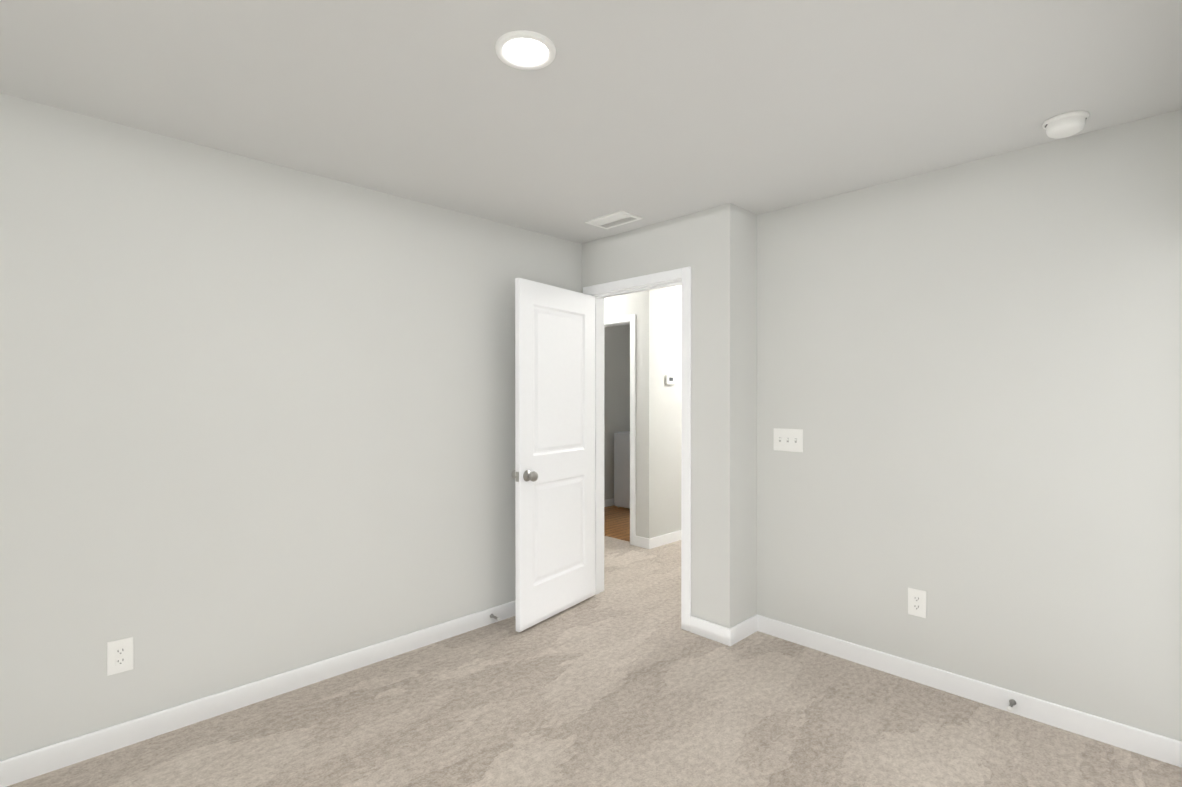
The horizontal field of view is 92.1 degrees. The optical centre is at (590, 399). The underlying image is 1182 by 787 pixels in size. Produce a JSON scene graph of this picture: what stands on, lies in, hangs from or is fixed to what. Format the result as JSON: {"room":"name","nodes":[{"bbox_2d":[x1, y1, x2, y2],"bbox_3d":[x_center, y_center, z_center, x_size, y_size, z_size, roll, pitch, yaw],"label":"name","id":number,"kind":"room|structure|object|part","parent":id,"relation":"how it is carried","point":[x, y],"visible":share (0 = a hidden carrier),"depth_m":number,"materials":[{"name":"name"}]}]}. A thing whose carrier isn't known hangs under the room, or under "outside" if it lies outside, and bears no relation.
{"room":"bedroom","nodes":[
{"label":"bedroom","id":0,"kind":"room"},
{"bbox_2d":[0,93,581,760],"bbox_3d":[-1.568,0.137,2.538,4.110,2.410,0.120,0,1,-45],"label":"wall","id":1,"kind":"structure","parent":0,"point":[256,419],"depth_m":2.45,"materials":[{"name":"paint"}]},
{"bbox_2d":[107,637,133,675],"bbox_3d":[-1.821,0.991,2.205,0.079,0.128,0.007,0,1,-45],"label":"outlet","id":2,"kind":"object","parent":1,"relation":"attached to","point":[120,656],"visible":1,"depth_m":2.20,"materials":[{"name":"white plastic"}]},
{"bbox_2d":[0,600,515,786],"bbox_3d":[-1.521,1.296,2.498,4.110,0.092,0.014,0,1,-45],"label":"baseboard","id":3,"kind":"structure","parent":1,"relation":"attached to","point":[30,765],"depth_m":2.43,"materials":[{"name":"white wood"}]},
{"bbox_2d":[490,614,499,620],"bbox_3d":[-0.565,1.289,3.373,0.025,0.024,0.082,0,1,-45],"label":"door stop","id":4,"kind":"object","parent":1,"relation":"attached to","point":[494,617],"visible":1,"depth_m":3.37,"materials":[{"name":"silver metal"}]},
{"bbox_2d":[0,0,1181,243],"bbox_3d":[0.464,-1.124,3.453,8.540,0.100,6.620,0,1,-45],"label":"ceiling","id":5,"kind":"structure","parent":0,"point":[650,112],"depth_m":1.94,"materials":[{"name":"paint"}]},
{"bbox_2d":[495,30,555,69],"bbox_3d":[-0.198,-1.057,1.728,0.182,0.012,0.182,0,1,-45],"label":"recessed light","id":6,"kind":"object","parent":5,"relation":"in","point":[545,41],"depth_m":1.72,"materials":[{"name":"white plastic"}]},
{"bbox_3d":[-0.198,-1.060,1.728,0.133,0.006,0.133,0,1,-45],"label":"recessed ceiling light lens","id":7,"kind":"part","parent":6,"relation":"part of","materials":[{"name":"white plastic"}]},
{"bbox_2d":[584,210,642,228],"bbox_3d":[0.132,-1.069,3.393,0.192,0.010,0.294,0,1,-45],"label":"ceiling vent","id":8,"kind":"object","parent":5,"relation":"in","point":[614,219],"visible":1,"depth_m":3.38,"materials":[{"name":"white plastic"}]},
{"bbox_2d":[1042,110,1088,138],"bbox_3d":[1.802,-1.037,2.164,0.138,0.058,0.138,0,1,-45],"label":"smoke detector","id":9,"kind":"object","parent":5,"relation":"attached to","point":[1066,124],"visible":1,"depth_m":2.13,"materials":[{"name":"white plastic"}]},
{"bbox_2d":[7,536,1181,786],"bbox_3d":[0.464,1.366,3.469,8.540,0.060,6.620,0,1,-45],"label":"floor carpet","id":10,"kind":"object","parent":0,"point":[623,680],"visible":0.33,"depth_m":2.34,"materials":[{"name":"beige carpet"}]},
{"bbox_2d":[604,505,629,541],"bbox_3d":[0.616,1.315,6.384,1.850,0.005,1.480,0,1,-45],"label":"floor","id":11,"kind":"structure","parent":0,"point":[616,522],"depth_m":6.11,"materials":[{"name":"brown wood"}]},
{"bbox_2d":[614,431,629,508],"bbox_3d":[0.758,0.774,6.956,0.680,1.070,0.680,0,1,-45],"label":"washer","id":12,"kind":"object","parent":11,"relation":"on","point":[622,469],"visible":0.23,"depth_m":6.86,"materials":[{"name":"metal"}]},
{"bbox_2d":[604,324,629,499],"bbox_3d":[0.076,0.109,6.967,1.790,2.410,0.120,0,1,-45],"label":"wall","id":13,"kind":"structure","parent":0,"point":[616,379],"depth_m":7.09,"materials":[{"name":"paint"}]},
{"bbox_2d":[604,498,613,506],"bbox_3d":[0.123,1.265,6.927,1.790,0.087,0.014,0,1,-45],"label":"baseboard","id":14,"kind":"structure","parent":13,"relation":"attached to","point":[608,502],"depth_m":7.01,"materials":[{"name":"white wood"}]},
{"bbox_2d":[604,289,657,538],"bbox_3d":[0.211,0.118,5.470,0.120,2.410,0.998,0,1,-45],"label":"wall","id":15,"kind":"structure","parent":0,"point":[645,307],"depth_m":5.13,"materials":[{"name":"paint"}]},
{"bbox_2d":[604,314,635,545],"bbox_3d":[0.151,0.270,5.520,0.137,2.105,0.843,0,1,-45],"label":"door frame","id":16,"kind":"structure","parent":15,"relation":"attached to","point":[632,427],"depth_m":5.19,"materials":[{"name":"white wood"}]},
{"bbox_2d":[635,536,649,548],"bbox_3d":[0.464,1.279,5.125,0.014,0.092,0.169,0,1,-45],"label":"baseboard","id":17,"kind":"structure","parent":15,"relation":"attached to","point":[643,542],"depth_m":5.12,"materials":[{"name":"white wood"}]},
{"bbox_2d":[582,203,741,627],"bbox_3d":[0.348,0.130,3.607,0.120,2.410,1.288,0,1,-45],"label":"wall","id":18,"kind":"structure","parent":0,"point":[713,248],"depth_m":3.20,"materials":[{"name":"paint"}]},
{"bbox_2d":[515,278,594,631],"bbox_3d":[-0.202,0.312,3.554,0.035,2.018,0.750,0,0,35],"label":"door","id":19,"kind":"structure","parent":18,"relation":"in","point":[555,441],"depth_m":3.49,"materials":[{"name":"white wood"}]},
{"bbox_2d":[515,470,537,481],"bbox_3d":[-0.363,0.437,3.261,0.101,0.066,0.105,0,0,36],"label":"door knob","id":20,"kind":"object","parent":19,"relation":"attached to","point":[517,476],"depth_m":3.25,"materials":[{"name":"silver metal"}]},
{"bbox_3d":[-0.340,0.437,3.268,0.072,0.066,0.066,0,0,35],"label":"outside door knob","id":21,"kind":"part","parent":20,"relation":"part of","materials":[{"name":"silver metal"}]},
{"bbox_2d":[595,298,599,594],"bbox_3d":[0.043,0.318,3.910,0.035,2.030,0.010,0,1,-45],"label":"door frame","id":22,"kind":"object","parent":18,"relation":"attached to","point":[597,445],"visible":0.86,"depth_m":3.90,"materials":[{"name":"white wood"}]},
{"bbox_2d":[583,266,690,631],"bbox_3d":[0.310,0.282,3.647,0.154,2.105,0.890,0,1,-45],"label":"door frame","id":23,"kind":"structure","parent":18,"relation":"attached to","point":[686,476],"depth_m":3.31,"materials":[{"name":"white wood"}]},
{"bbox_2d":[595,281,681,297],"bbox_3d":[0.306,-0.700,3.637,0.035,0.010,0.760,0,1,-45],"label":"door frame","id":24,"kind":"object","parent":18,"relation":"attached to","point":[643,289],"visible":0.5,"depth_m":3.62,"materials":[{"name":"white wood"}]},
{"bbox_2d":[690,616,731,645],"bbox_3d":[0.668,1.292,3.194,0.014,0.092,0.267,0,1,-45],"label":"baseboard","id":25,"kind":"structure","parent":18,"relation":"attached to","point":[712,631],"depth_m":3.18,"materials":[{"name":"white wood"}]},
{"bbox_2d":[658,285,681,535],"bbox_3d":[1.580,0.114,6.203,2.860,2.410,0.120,0,1,-45],"label":"wall","id":26,"kind":"structure","parent":0,"point":[669,402],"depth_m":5.28,"materials":[{"name":"paint"}]},
{"bbox_2d":[650,530,680,548],"bbox_3d":[1.585,1.273,6.121,2.980,0.092,0.014,0,1,-45],"label":"baseboard","id":27,"kind":"structure","parent":26,"relation":"attached to","point":[664,539],"depth_m":5.22,"materials":[{"name":"white wood"}]},
{"bbox_2d":[665,375,674,384],"bbox_3d":[0.733,-0.185,5.266,0.124,0.086,0.023,0,1,-45],"label":"thermostat","id":28,"kind":"object","parent":26,"relation":"attached to","point":[669,379],"visible":0.98,"depth_m":5.25,"materials":[{"name":"white plastic"}]},
{"bbox_2d":[741,208,756,621],"bbox_3d":[2.216,0.123,4.697,4.070,2.410,0.218,0,1,-45],"label":"wall","id":29,"kind":"structure","parent":0,"point":[749,448],"depth_m":3.25,"materials":[{"name":"paint"}]},
{"bbox_2d":[730,615,757,644],"bbox_3d":[0.861,1.292,3.206,0.276,0.092,0.014,0,1,-45],"label":"baseboard return","id":30,"kind":"object","parent":29,"relation":"attached to","point":[744,629],"visible":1,"depth_m":3.20,"materials":[{"name":"white wood"}]},
{"bbox_2d":[757,109,1181,740],"bbox_3d":[1.685,0.136,2.664,0.120,2.410,1.932,0,1,-45],"label":"wall","id":31,"kind":"structure","parent":0,"point":[969,379],"depth_m":2.50,"materials":[{"name":"paint"}]},
{"bbox_2d":[774,428,802,451],"bbox_3d":[1.093,0.223,3.168,0.017,0.125,0.172,0,1,-45],"label":"switch plate","id":32,"kind":"object","parent":31,"relation":"attached to","point":[791,440],"visible":1,"depth_m":3.17,"materials":[{"name":"white plastic"}]},
{"bbox_2d":[908,587,925,617],"bbox_3d":[1.552,0.966,2.713,0.007,0.128,0.079,0,1,-45],"label":"outlet","id":33,"kind":"object","parent":31,"relation":"attached to","point":[916,602],"visible":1,"depth_m":2.71,"materials":[{"name":"white plastic"}]},
{"bbox_2d":[756,614,1181,767],"bbox_3d":[1.595,1.295,2.667,0.014,0.092,1.812,0,1,-45],"label":"baseboard","id":34,"kind":"structure","parent":31,"relation":"attached to","point":[1142,742],"depth_m":2.50,"materials":[{"name":"white wood"}]},
{"bbox_2d":[1007,699,1015,710],"bbox_3d":[1.778,1.295,2.413,0.082,0.024,0.025,0,1,-45],"label":"door stop","id":35,"kind":"object","parent":31,"relation":"attached to","point":[1012,702],"visible":1,"depth_m":2.42,"materials":[{"name":"silver metal"}]}
]}

